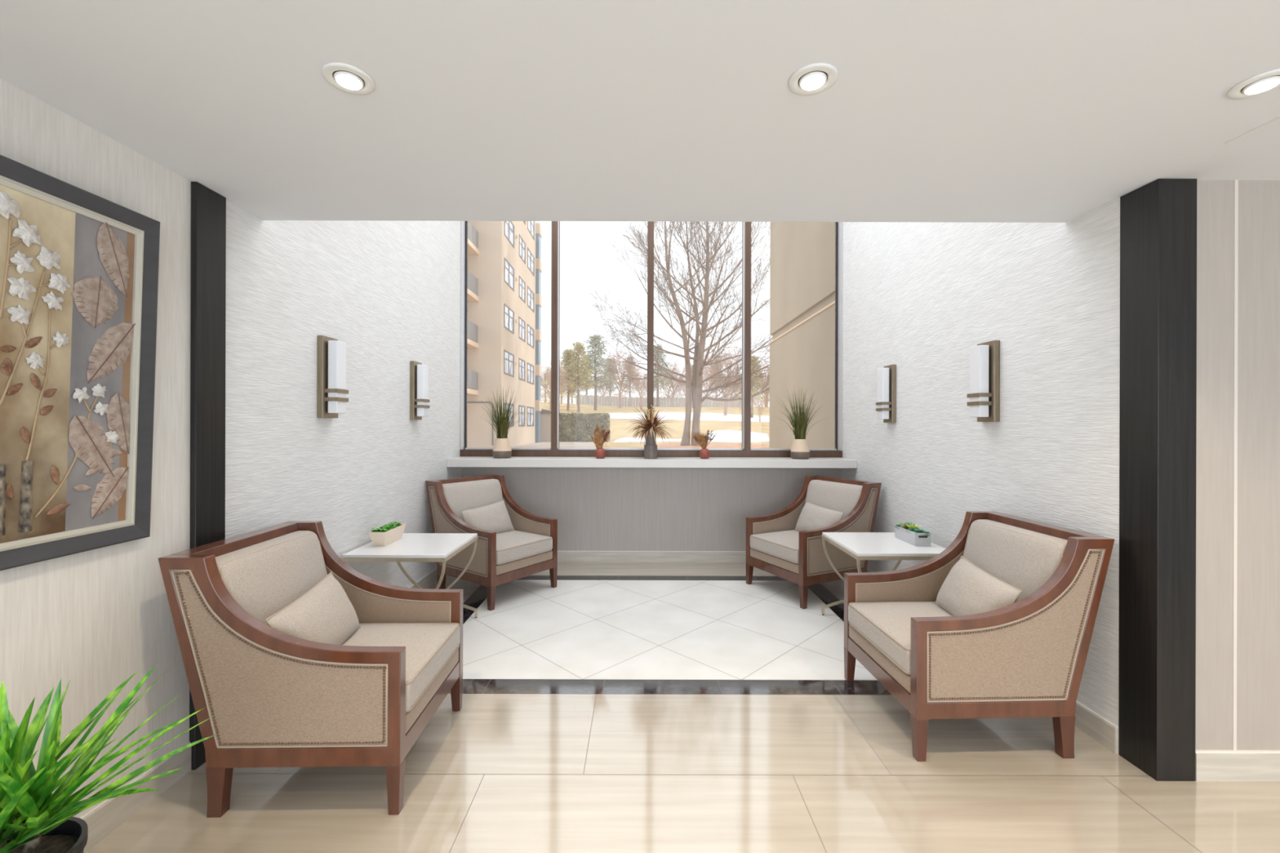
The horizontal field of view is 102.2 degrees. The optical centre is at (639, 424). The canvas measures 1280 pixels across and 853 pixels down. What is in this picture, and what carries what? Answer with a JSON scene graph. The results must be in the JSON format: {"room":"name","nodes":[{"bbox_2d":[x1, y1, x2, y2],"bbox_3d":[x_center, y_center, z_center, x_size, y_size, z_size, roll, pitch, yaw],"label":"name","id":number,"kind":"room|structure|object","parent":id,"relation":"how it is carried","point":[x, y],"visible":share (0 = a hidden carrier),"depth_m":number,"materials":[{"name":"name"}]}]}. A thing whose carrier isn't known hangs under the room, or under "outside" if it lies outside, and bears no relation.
{"room":"lobby seating area","nodes":[
{"label":"lobby seating area","id":0,"kind":"room"},
{"bbox_2d":[0,78,461,817],"bbox_3d":[-1.948,-0.780,1.080,0.140,4.450,8.960,0,0,0],"label":"wall","id":1,"kind":"structure","parent":0,"point":[389,291],"depth_m":2.47,"materials":[{"name":"paint"}]},
{"bbox_2d":[0,154,159,570],"bbox_3d":[-1.840,-0.170,1.343,0.067,1.186,1.205,0,0,0],"label":"framed picture","id":2,"kind":"object","parent":1,"relation":"attached to","point":[79,267],"visible":1,"depth_m":1.67,"materials":[{"name":"grey"}]},
{"bbox_2d":[80,742,191,852],"bbox_3d":[-1.878,1.385,-0.624,0.012,0.120,5.553,0,0,0],"label":"baseboard","id":3,"kind":"structure","parent":1,"relation":"attached to","point":[108,815],"depth_m":1.90,"materials":[{"name":"wood"}]},
{"bbox_2d":[189,182,226,770],"bbox_3d":[-1.867,0.215,2.232,0.026,2.460,0.154,0,0,0],"label":"column","id":4,"kind":"structure","parent":1,"relation":"attached to","point":[208,207],"depth_m":2.21,"materials":[{"name":"black wood"}]},
{"bbox_2d":[316,335,348,417],"bbox_3d":[-1.825,-0.279,3.080,0.108,0.480,0.156,0,0,0],"label":"wall sconce","id":5,"kind":"object","parent":1,"relation":"attached to","point":[331,391],"visible":1,"depth_m":3.03,"materials":[{"name":"white glass"}]},
{"bbox_2d":[409,360,429,419],"bbox_3d":[-1.825,-0.279,4.290,0.108,0.480,0.156,0,0,0],"label":"wall sconce","id":6,"kind":"object","parent":1,"relation":"attached to","point":[419,372],"visible":1,"depth_m":4.24,"materials":[{"name":"white glass"}]},
{"bbox_2d":[408,568,437,588],"bbox_3d":[-1.878,1.385,3.868,0.012,0.120,3.099,0,0,0],"label":"baseboard","id":7,"kind":"structure","parent":1,"relation":"attached to","point":[425,582],"depth_m":4.56,"materials":[{"name":"stone"}]},
{"bbox_2d":[492,438,511,457],"bbox_3d":[-1.386,0.237,5.190,0.188,0.197,0.188,0,0,0],"label":"pot","id":8,"kind":"object","parent":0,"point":[502,447],"depth_m":5.12,"materials":[{"name":"beige ceramic"}]},
{"bbox_2d":[0,0,1279,222],"bbox_3d":[2.313,-1.081,-0.416,8.580,0.166,5.968,0,0,0],"label":"ceiling","id":9,"kind":"structure","parent":0,"point":[1021,111],"depth_m":1.62,"materials":[{"name":"white paint"}]},
{"bbox_2d":[321,62,375,94],"bbox_3d":[-0.852,-1.006,1.511,0.138,0.013,0.138,0,0,0],"label":"recessed light","id":10,"kind":"object","parent":9,"relation":"in","point":[348,78],"visible":1,"depth_m":1.50,"materials":[{"name":"white metal"}]},
{"bbox_2d":[788,62,838,95],"bbox_3d":[0.505,-1.003,1.507,0.138,0.013,0.138,0,0,0],"label":"recessed light","id":11,"kind":"object","parent":9,"relation":"in","point":[813,78],"visible":1,"depth_m":1.49,"materials":[{"name":"white metal"}]},
{"bbox_2d":[1226,68,1279,98],"bbox_3d":[1.833,-0.999,1.520,0.138,0.013,0.138,0,0,0],"label":"recessed light","id":12,"kind":"object","parent":9,"relation":"in","point":[1268,81],"visible":1,"depth_m":1.52,"materials":[{"name":"white metal"}]},
{"bbox_2d":[461,466,840,551],"bbox_3d":[0.115,0.935,5.495,3.995,1.030,0.130,0,0,0],"label":"wall","id":13,"kind":"structure","parent":0,"point":[594,508],"depth_m":5.43,"materials":[{"name":"grey paint"}]},
{"bbox_2d":[459,221,842,457],"bbox_3d":[0.121,-1.329,5.464,3.991,3.338,0.162,0,0,0],"label":"window","id":14,"kind":"structure","parent":13,"relation":"in","point":[745,451],"depth_m":5.38,"materials":[{"name":"brown metal"}]},
{"bbox_2d":[446,456,857,468],"bbox_3d":[0.116,0.380,5.290,3.993,0.080,0.540,0,0,0],"label":"window sill","id":15,"kind":"structure","parent":13,"relation":"on","point":[461,461],"depth_m":5.02,"materials":[{"name":"grey stone"}]},
{"bbox_2d":[480,383,524,457],"bbox_3d":[-1.360,-0.042,5.161,0.642,0.755,0.614,0,0,-44],"label":"potted grass","id":16,"kind":"object","parent":15,"relation":"on","point":[502,447],"depth_m":5.14,"materials":[{"name":"beige"}]},
{"bbox_2d":[590,424,610,458],"bbox_3d":[-0.394,0.167,5.168,0.200,0.343,0.127,0,0,0],"label":"bud vase","id":17,"kind":"object","parent":15,"relation":"on","point":[598,440],"visible":1,"depth_m":5.15,"materials":[{"name":"ceramic"}]},
{"bbox_2d":[624,404,675,458],"bbox_3d":[0.101,0.066,5.169,0.541,0.547,0.560,0,0,-38],"label":"vase","id":18,"kind":"object","parent":15,"relation":"on","point":[651,423],"visible":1,"depth_m":5.12,"materials":[{"name":"grey ceramic"}]},
{"bbox_2d":[691,429,716,458],"bbox_3d":[0.638,0.196,5.170,0.257,0.291,0.108,0,0,0],"label":"bud vase","id":19,"kind":"object","parent":15,"relation":"on","point":[702,439],"visible":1,"depth_m":5.17,"materials":[{"name":"ceramic"}]},
{"bbox_2d":[774,389,841,459],"bbox_3d":[1.595,-0.030,5.228,0.719,0.748,0.580,0,0,-26],"label":"potted grass","id":20,"kind":"object","parent":15,"relation":"on","point":[800,448],"depth_m":5.14,"materials":[{"name":"beige"}]},
{"bbox_2d":[790,439,809,459],"bbox_3d":[1.611,0.245,5.190,0.188,0.197,0.188,0,0,0],"label":"pot","id":21,"kind":"object","parent":20,"relation":"on","point":[800,448],"depth_m":5.12,"materials":[{"name":"beige ceramic"}]},
{"bbox_2d":[557,551,746,563],"bbox_3d":[0.114,1.390,5.424,3.995,0.120,0.012,0,0,0],"label":"baseboard","id":22,"kind":"structure","parent":13,"relation":"attached to","point":[724,557],"depth_m":5.42,"materials":[{"name":"stone"}]},
{"bbox_2d":[84,562,1279,852],"bbox_3d":[2.296,1.516,0.948,8.600,0.120,9.105,0,0,0],"label":"floor","id":23,"kind":"structure","parent":0,"point":[614,707],"depth_m":2.17,"materials":[{"name":"beige tile"}]},
{"bbox_2d":[0,664,217,852],"bbox_3d":[-1.374,1.010,1.179,0.812,0.872,0.652,0,0,0],"label":"potted plant","id":24,"kind":"object","parent":23,"relation":"on","point":[33,819],"visible":1,"depth_m":1.20,"materials":[{"name":"green plant"}]},
{"bbox_2d":[7,817,88,852],"bbox_3d":[-1.433,1.214,1.160,0.262,0.465,0.262,0,0,0],"label":"pot","id":25,"kind":"object","parent":24,"relation":"on","point":[71,836],"depth_m":1.25,"materials":[{"name":"black"}]},
{"bbox_2d":[157,520,462,817],"bbox_3d":[-1.334,0.969,2.267,0.891,0.955,0.735,0,0,-1],"label":"armchair","id":26,"kind":"object","parent":23,"relation":"on","point":[278,699],"visible":0.97,"depth_m":1.91,"materials":[{"name":"beige fabric"}]},
{"bbox_2d":[215,530,327,625],"bbox_3d":[-1.589,0.766,2.261,0.223,0.485,0.624,0,0,-1],"label":"cushion","id":27,"kind":"object","parent":26,"relation":"on","point":[263,575],"depth_m":2.19,"materials":[{"name":"fabric"}]},
{"bbox_2d":[265,572,360,644],"bbox_3d":[-1.380,0.858,2.216,0.182,0.321,0.506,0,0,-5],"label":"throw pillow","id":28,"kind":"object","parent":26,"relation":"on","point":[325,614],"visible":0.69,"depth_m":2.17,"materials":[{"name":"fabric"}]},
{"bbox_2d":[342,622,460,711],"bbox_3d":[-1.209,1.034,2.270,0.640,0.142,0.618,0,0,-1],"label":"seat cushion","id":29,"kind":"object","parent":26,"relation":"on","point":[429,646],"depth_m":2.31,"materials":[{"name":"fabric"}]},
{"bbox_2d":[341,533,478,617],"bbox_3d":[-1.543,1.131,3.550,0.653,0.630,0.653,0,0,0],"label":"side table","id":30,"kind":"object","parent":23,"relation":"on","point":[411,547],"visible":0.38,"depth_m":3.41,"materials":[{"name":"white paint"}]},
{"bbox_2d":[368,521,405,546],"bbox_3d":[-1.748,0.754,3.576,0.124,0.122,0.316,0,0,0],"label":"succulent planter","id":31,"kind":"object","parent":30,"relation":"on","point":[384,535],"visible":1,"depth_m":3.49,"materials":[{"name":"beige ceramic"}]},
{"bbox_2d":[425,474,557,610],"bbox_3d":[-1.302,0.969,4.550,0.891,0.955,0.735,0,0,35],"label":"armchair","id":32,"kind":"object","parent":23,"relation":"on","point":[531,548],"visible":0.81,"depth_m":4.40,"materials":[{"name":"fabric"}]},
{"bbox_2d":[442,479,502,522],"bbox_3d":[-1.512,0.766,4.697,0.222,0.485,0.624,0,0,35],"label":"cushion","id":33,"kind":"object","parent":32,"relation":"on","point":[458,495],"depth_m":4.64,"materials":[{"name":"fabric"}]},
{"bbox_2d":[461,499,514,533],"bbox_3d":[-1.341,0.858,4.577,0.183,0.313,0.500,0,0,31],"label":"throw pillow","id":34,"kind":"object","parent":32,"relation":"on","point":[495,517],"visible":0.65,"depth_m":4.53,"materials":[{"name":"fabric"}]},
{"bbox_2d":[496,530,552,564],"bbox_3d":[-1.200,1.034,4.478,0.640,0.142,0.618,0,0,35],"label":"seat cushion","id":35,"kind":"object","parent":32,"relation":"on","point":[513,547],"depth_m":4.35,"materials":[{"name":"fabric"}]},
{"bbox_2d":[746,475,881,608],"bbox_3d":[1.518,0.977,4.573,0.891,0.955,0.735,0,0,-26],"label":"armchair","id":36,"kind":"object","parent":23,"relation":"on","point":[773,545],"visible":0.81,"depth_m":4.39,"materials":[{"name":"fabric"}]},
{"bbox_2d":[750,529,799,563],"bbox_3d":[1.405,1.041,4.519,0.640,0.142,0.618,0,0,-26],"label":"seat cushion","id":37,"kind":"object","parent":36,"relation":"on","point":[783,545],"depth_m":4.42,"materials":[{"name":"fabric"}]},
{"bbox_2d":[794,501,844,531],"bbox_3d":[1.574,0.866,4.567,0.182,0.305,0.497,0,0,-21],"label":"throw pillow","id":38,"kind":"object","parent":36,"relation":"on","point":[812,517],"visible":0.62,"depth_m":4.53,"materials":[{"name":"fabric"}]},
{"bbox_2d":[805,480,862,519],"bbox_3d":[1.749,0.775,4.684,0.222,0.485,0.624,0,0,-26],"label":"cushion","id":39,"kind":"object","parent":36,"relation":"on","point":[842,495],"depth_m":4.63,"materials":[{"name":"fabric"}]},
{"bbox_2d":[821,532,945,615],"bbox_3d":[1.715,1.140,3.625,0.653,0.630,0.653,0,0,0],"label":"side table","id":40,"kind":"object","parent":23,"relation":"on","point":[859,545],"visible":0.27,"depth_m":3.51,"materials":[{"name":"beige metal"}]},
{"bbox_2d":[893,521,932,546],"bbox_3d":[1.917,0.762,3.626,0.138,0.126,0.320,0,0,-4],"label":"succulent planter","id":41,"kind":"object","parent":40,"relation":"on","point":[908,532],"visible":1,"depth_m":3.57,"materials":[{"name":"white wood"}]},
{"bbox_2d":[844,511,1114,761],"bbox_3d":[1.616,0.977,2.603,0.891,0.955,0.735,0,0,-2],"label":"armchair","id":42,"kind":"object","parent":23,"relation":"on","point":[1026,657],"visible":0.96,"depth_m":2.25,"materials":[{"name":"fabric"}]},
{"bbox_2d":[848,601,952,673],"bbox_3d":[1.491,1.041,2.599,0.640,0.142,0.618,0,0,-2],"label":"seat cushion","id":43,"kind":"object","parent":42,"relation":"on","point":[886,626],"depth_m":2.62,"materials":[{"name":"fabric"}]},
{"bbox_2d":[933,555,1022,616],"bbox_3d":[1.666,0.867,2.575,0.188,0.309,0.498,0,0,5],"label":"throw pillow","id":44,"kind":"object","parent":42,"relation":"on","point":[967,588],"visible":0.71,"depth_m":2.53,"materials":[{"name":"fabric"}]},
{"bbox_2d":[963,519,1067,601],"bbox_3d":[1.873,0.775,2.613,0.223,0.485,0.624,0,0,-2],"label":"cushion","id":45,"kind":"object","parent":42,"relation":"on","point":[1025,557],"depth_m":2.54,"materials":[{"name":"fabric"}]},
{"bbox_2d":[840,196,1119,754],"bbox_3d":[2.187,-0.769,3.918,0.140,4.450,3.284,0,0,0],"label":"wall","id":46,"kind":"structure","parent":0,"point":[917,296],"depth_m":3.09,"materials":[{"name":"paint"}]},
{"bbox_2d":[875,364,896,422],"bbox_3d":[2.062,-0.256,4.335,0.108,0.480,0.156,0,0,0],"label":"wall sconce","id":47,"kind":"object","parent":46,"relation":"attached to","point":[886,375],"visible":1,"depth_m":4.29,"materials":[{"name":"white glass"}]},
{"bbox_2d":[967,340,999,422],"bbox_3d":[2.062,-0.256,3.110,0.108,0.480,0.156,0,0,0],"label":"wall sconce","id":48,"kind":"object","parent":46,"relation":"attached to","point":[984,395],"visible":1,"depth_m":3.06,"materials":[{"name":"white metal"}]},
{"bbox_2d":[866,568,1117,754],"bbox_3d":[2.105,1.396,3.849,0.012,0.120,3.137,0,0,0],"label":"baseboard","id":49,"kind":"structure","parent":46,"relation":"attached to","point":[1097,727],"depth_m":2.37,"materials":[{"name":"stone"}]},
{"bbox_2d":[1195,179,1279,750],"bbox_3d":[4.435,0.232,2.189,4.328,2.461,0.142,0,0,0],"label":"wall","id":50,"kind":"structure","parent":0,"point":[1258,586],"depth_m":2.12,"materials":[{"name":"beige paint"}]},
{"bbox_2d":[1118,178,1196,781],"bbox_3d":[2.191,0.226,2.190,0.158,2.460,0.170,0,0,0],"label":"column","id":51,"kind":"structure","parent":50,"relation":"attached to","point":[1157,398],"depth_m":2.10,"materials":[{"name":"black wood"}]},
{"bbox_2d":[1232,179,1238,750],"bbox_3d":[2.442,0.167,2.117,0.014,2.343,0.004,0,0,0],"label":"trim","id":52,"kind":"structure","parent":50,"relation":"attached to","point":[1236,181],"depth_m":2.12,"materials":[{"name":"beige"}]},
{"bbox_2d":[1195,750,1279,781],"bbox_3d":[4.429,1.402,2.112,4.315,0.120,0.012,0,0,0],"label":"baseboard","id":53,"kind":"structure","parent":50,"relation":"attached to","point":[1210,765],"depth_m":2.11,"materials":[{"name":"wood"}]},
{"label":"outside","id":54,"kind":"structure","parent":0,"visible":0},
{"bbox_2d":[511,441,595,448],"bbox_3d":[-8.104,1.427,26.500,11.800,0.001,33.000,0,0,0],"label":"driveway","id":55,"kind":"structure","parent":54,"point":[542,444],"depth_m":35.58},
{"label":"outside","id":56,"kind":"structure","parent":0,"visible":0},
{"bbox_2d":[541,402,769,448],"bbox_3d":[0.008,-3.019,102.800,120.000,8.963,194.400,0,0,0],"label":"ground","id":57,"kind":"structure","parent":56,"point":[620,428],"depth_m":72.36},
{"bbox_2d":[466,221,542,447],"bbox_3d":[-15.951,-8.570,34.475,16.050,20.350,14.350,0,0,0],"label":"apartment building","id":58,"kind":"structure","parent":57,"relation":"on","point":[504,336],"depth_m":31.30,"materials":[{"name":"beige paint"}]},
{"bbox_2d":[540,365,550,402],"bbox_3d":[-23.263,-10.023,128.066,7.964,9.854,7.061,0,0,0],"label":"tree","id":59,"kind":"object","parent":57,"relation":"on","point":[543,388],"visible":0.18,"depth_m":127.87,"materials":[{"name":"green plant"}]},
{"bbox_2d":[540,408,560,441],"bbox_3d":[-9.574,-0.277,44.650,4.850,3.600,4.700,0,0,0],"label":"annex","id":60,"kind":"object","parent":57,"relation":"on","point":[545,415],"visible":0.04,"depth_m":42.50,"materials":[{"name":"beige paint"}]},
{"bbox_2d":[540,360,573,410],"bbox_3d":[-14.884,-6.176,86.178,7.803,9.148,7.366,0,0,0],"label":"tree","id":61,"kind":"object","parent":57,"relation":"on","point":[548,376],"visible":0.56,"depth_m":86.04,"materials":[{"name":"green plant"}]},
{"bbox_2d":[545,360,574,403],"bbox_3d":[-16.911,-9.063,111.873,8.214,9.630,7.754,0,0,-43],"label":"tree","id":62,"kind":"object","parent":57,"relation":"on","point":[560,393],"visible":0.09,"depth_m":111.81,"materials":[{"name":"green plant"}]},
{"bbox_2d":[559,348,582,410],"bbox_3d":[-12.824,-7.909,92.161,6.169,11.398,5.674,0,0,0],"label":"pine tree","id":63,"kind":"object","parent":57,"relation":"on","point":[566,355],"visible":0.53,"depth_m":91.70,"materials":[{"name":"green plant"}]},
{"bbox_2d":[560,372,585,404],"bbox_3d":[-17.552,-9.650,132.038,7.754,9.630,8.214,0,0,16],"label":"tree","id":64,"kind":"object","parent":57,"relation":"on","point":[571,393],"visible":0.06,"depth_m":131.80,"materials":[{"name":"green plant"}]},
{"bbox_2d":[562,341,598,412],"bbox_3d":[-10.793,-8.132,89.795,6.743,12.503,6.692,0,0,37],"label":"pine tree","id":65,"kind":"object","parent":57,"relation":"on","point":[580,348],"visible":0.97,"depth_m":89.71,"materials":[{"name":"green plant"}]},
{"bbox_2d":[559,412,610,441],"bbox_3d":[-4.809,0.235,44.339,4.514,2.539,2.139,0,0,0],"label":"hedge","id":66,"kind":"object","parent":57,"relation":"on","point":[573,427],"visible":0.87,"depth_m":43.42,"materials":[{"name":"green plant"}]},
{"bbox_2d":[579,354,598,404],"bbox_3d":[-12.299,-10.252,117.893,5.938,11.928,6.456,0,0,-36],"label":"pine tree","id":67,"kind":"object","parent":57,"relation":"on","point":[586,389],"visible":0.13,"depth_m":117.86,"materials":[{"name":"green plant"}]},
{"bbox_2d":[579,333,617,410],"bbox_3d":[-8.213,-9.625,95.982,7.552,14.609,8.241,0,0,21],"label":"pine tree","id":68,"kind":"object","parent":57,"relation":"on","point":[594,342],"visible":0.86,"depth_m":95.72,"materials":[{"name":"green plant"}]},
{"bbox_2d":[593,374,613,399],"bbox_3d":[-9.818,-8.960,136.038,7.167,8.868,6.355,0,0,31],"label":"tree","id":69,"kind":"object","parent":57,"relation":"on","point":[597,390],"visible":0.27,"depth_m":135.79,"materials":[{"name":"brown plant"}]},
{"bbox_2d":[599,357,619,395],"bbox_3d":[-7.294,-10.308,124.977,6.179,11.953,6.743,0,0,-16],"label":"pine tree","id":70,"kind":"object","parent":57,"relation":"on","point":[611,359],"visible":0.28,"depth_m":124.67,"materials":[{"name":"green plant"}]},
{"bbox_2d":[598,350,647,408],"bbox_3d":[-3.847,-9.358,105.177,10.353,12.810,9.179,0,0,-23],"label":"tree","id":71,"kind":"object","parent":57,"relation":"on","point":[620,393],"visible":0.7,"depth_m":104.83,"materials":[{"name":"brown plant"}]},
{"bbox_2d":[618,355,642,406],"bbox_3d":[-2.540,-10.752,130.043,7.492,13.281,6.865,0,0,-43],"label":"pine tree","id":72,"kind":"object","parent":57,"relation":"on","point":[630,366],"visible":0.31,"depth_m":129.73,"materials":[{"name":"green plant"}]},
{"bbox_2d":[626,366,658,410],"bbox_3d":[0.151,-6.907,100.132,6.355,8.868,7.167,0,0,-25],"label":"tree","id":73,"kind":"object","parent":57,"relation":"on","point":[634,381],"visible":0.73,"depth_m":99.81,"materials":[{"name":"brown plant"}]},
{"bbox_2d":[613,437,681,442],"bbox_3d":[1.036,1.347,46.250,6.459,0.203,8.466,0,0,0],"label":"snow patch","id":74,"kind":"object","parent":57,"relation":"on","point":[624,439],"visible":0.68,"depth_m":45.21,"materials":[{"name":"white snow"}]},
{"bbox_2d":[639,373,661,397],"bbox_3d":[2.849,-9.057,137.862,7.061,9.854,7.964,0,0,-28],"label":"tree","id":75,"kind":"object","parent":57,"relation":"on","point":[654,374],"visible":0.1,"depth_m":137.79,"materials":[{"name":"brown plant"}]},
{"bbox_2d":[540,388,769,405],"bbox_3d":[2.960,-6.087,118.952,60.590,5.503,12.571,0,0,0],"label":"thicket","id":76,"kind":"object","parent":57,"relation":"on","point":[728,396],"visible":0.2,"depth_m":117.53,"materials":[{"name":"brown plant"}]},
{"bbox_2d":[641,344,675,407],"bbox_3d":[3.931,-10.470,112.070,7.866,13.945,7.208,0,0,2],"label":"pine tree","id":77,"kind":"object","parent":57,"relation":"on","point":[657,382],"visible":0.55,"depth_m":111.70,"materials":[{"name":"green plant"}]},
{"bbox_2d":[576,394,742,407],"bbox_3d":[4.594,-5.038,113.030,37.160,2.962,0.060,0,0,0],"label":"fence","id":78,"kind":"object","parent":57,"relation":"on","point":[664,402],"visible":0.47,"depth_m":113.01,"materials":[{"name":"brown wood"}]},
{"bbox_2d":[654,371,681,397],"bbox_3d":[7.239,-9.354,134.198,9.035,10.593,8.529,0,0,-12],"label":"tree","id":79,"kind":"object","parent":57,"relation":"on","point":[670,387],"visible":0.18,"depth_m":133.75,"materials":[{"name":"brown plant"}]},
{"bbox_2d":[654,360,685,406],"bbox_3d":[7.704,-9.360,118.227,8.120,11.332,9.158,0,0,33],"label":"tree","id":80,"kind":"object","parent":57,"relation":"on","point":[674,365],"visible":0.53,"depth_m":117.69,"materials":[{"name":"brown plant"}]},
{"bbox_2d":[586,221,772,445],"bbox_3d":[4.329,-10.384,36.267,15.297,24.093,16.643,0,0,-42],"label":"bare tree","id":81,"kind":"object","parent":57,"relation":"on","point":[695,391],"visible":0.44,"depth_m":34.87,"materials":[{"name":"brown plant"}]},
{"bbox_2d":[675,375,685,404],"bbox_3d":[12.631,-9.044,140.195,7.061,9.854,7.964,0,0,3],"label":"tree","id":82,"kind":"object","parent":57,"relation":"on","point":[682,387],"visible":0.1,"depth_m":139.38,"materials":[{"name":"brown plant"}]},
{"bbox_2d":[608,412,769,422],"bbox_3d":[6.855,-1.341,85.750,31.264,1.920,19.820,0,0,0],"label":"snow patch","id":83,"kind":"object","parent":57,"relation":"on","point":[669,415],"visible":0.69,"depth_m":84.91,"materials":[{"name":"white snow"}]},
{"bbox_2d":[683,364,706,391],"bbox_3d":[12.726,-9.331,123.905,5.278,10.603,5.739,0,0,-36],"label":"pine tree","id":84,"kind":"object","parent":57,"relation":"on","point":[691,366],"visible":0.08,"depth_m":123.76,"materials":[{"name":"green plant"}]},
{"bbox_2d":[690,365,724,397],"bbox_3d":[15.307,-9.188,119.980,8.760,10.839,7.767,0,0,14],"label":"tree","id":85,"kind":"object","parent":57,"relation":"on","point":[704,377],"visible":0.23,"depth_m":119.45,"materials":[{"name":"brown plant"}]},
{"bbox_2d":[659,442,768,448],"bbox_3d":[4.954,1.435,35.733,7.872,0.050,12.632,0,0,11],"label":"earth patch","id":86,"kind":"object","parent":57,"relation":"on","point":[673,445],"visible":0.56,"depth_m":34.27,"materials":[{"name":"brown soil"}]},
{"bbox_2d":[705,353,728,396],"bbox_3d":[20.254,-11.342,136.071,8.241,14.609,7.552,0,0,19],"label":"pine tree","id":87,"kind":"object","parent":57,"relation":"on","point":[717,353],"visible":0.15,"depth_m":135.62,"materials":[{"name":"green plant"}]},
{"bbox_2d":[702,343,742,415],"bbox_3d":[14.476,-7.514,87.755,9.179,12.810,10.353,0,0,41],"label":"tree","id":88,"kind":"object","parent":57,"relation":"on","point":[720,364],"visible":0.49,"depth_m":87.31,"materials":[{"name":"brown plant"}]},
{"bbox_2d":[721,373,739,398],"bbox_3d":[23.507,-8.955,131.804,7.061,9.854,7.964,0,0,34],"label":"tree","id":89,"kind":"object","parent":57,"relation":"on","point":[734,374],"visible":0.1,"depth_m":131.35,"materials":[{"name":"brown plant"}]},
{"bbox_2d":[723,370,742,398],"bbox_3d":[21.963,-8.065,117.967,6.978,8.666,7.392,0,0,-7],"label":"tree","id":90,"kind":"object","parent":57,"relation":"on","point":[726,371],"visible":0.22,"depth_m":117.79,"materials":[{"name":"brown plant"}]},
{"bbox_2d":[707,430,768,442],"bbox_3d":[9.808,1.076,52.668,6.493,0.794,21.275,0,0,12],"label":"snow patch","id":91,"kind":"object","parent":57,"relation":"on","point":[722,436],"visible":0.77,"depth_m":51.13,"materials":[{"name":"white snow"}]},
{"bbox_2d":[733,355,769,417],"bbox_3d":[18.105,-6.119,84.136,5.679,10.529,5.635,0,0,-40],"label":"pine tree","id":92,"kind":"object","parent":57,"relation":"on","point":[753,358],"visible":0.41,"depth_m":83.78,"materials":[{"name":"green plant"}]},
{"bbox_2d":[751,394,769,422],"bbox_3d":[17.612,-2.389,76.186,3.250,4.333,3.257,0,0,-14],"label":"tree","id":93,"kind":"object","parent":57,"relation":"on","point":[758,397],"visible":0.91,"depth_m":75.97,"materials":[{"name":"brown plant"}]},
{"bbox_2d":[754,354,769,407],"bbox_3d":[27.207,-9.216,109.834,8.473,11.824,9.556,0,0,-28],"label":"tree","id":94,"kind":"object","parent":57,"relation":"on","point":[761,366],"visible":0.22,"depth_m":109.78,"materials":[{"name":"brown plant"}]},
{"bbox_2d":[757,373,769,406],"bbox_3d":[32.719,-8.944,134.141,7.964,9.854,7.061,0,0,-25],"label":"tree","id":95,"kind":"object","parent":57,"relation":"on","point":[766,374],"visible":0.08,"depth_m":133.72,"materials":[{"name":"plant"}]},
{"bbox_2d":[768,222,835,448],"bbox_3d":[4.466,-4.938,5.930,4.295,13.200,6.660,0,0,0],"label":"building wing","id":96,"kind":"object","parent":57,"relation":"on","point":[802,254],"visible":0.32,"depth_m":7.35,"materials":[{"name":"paint"}]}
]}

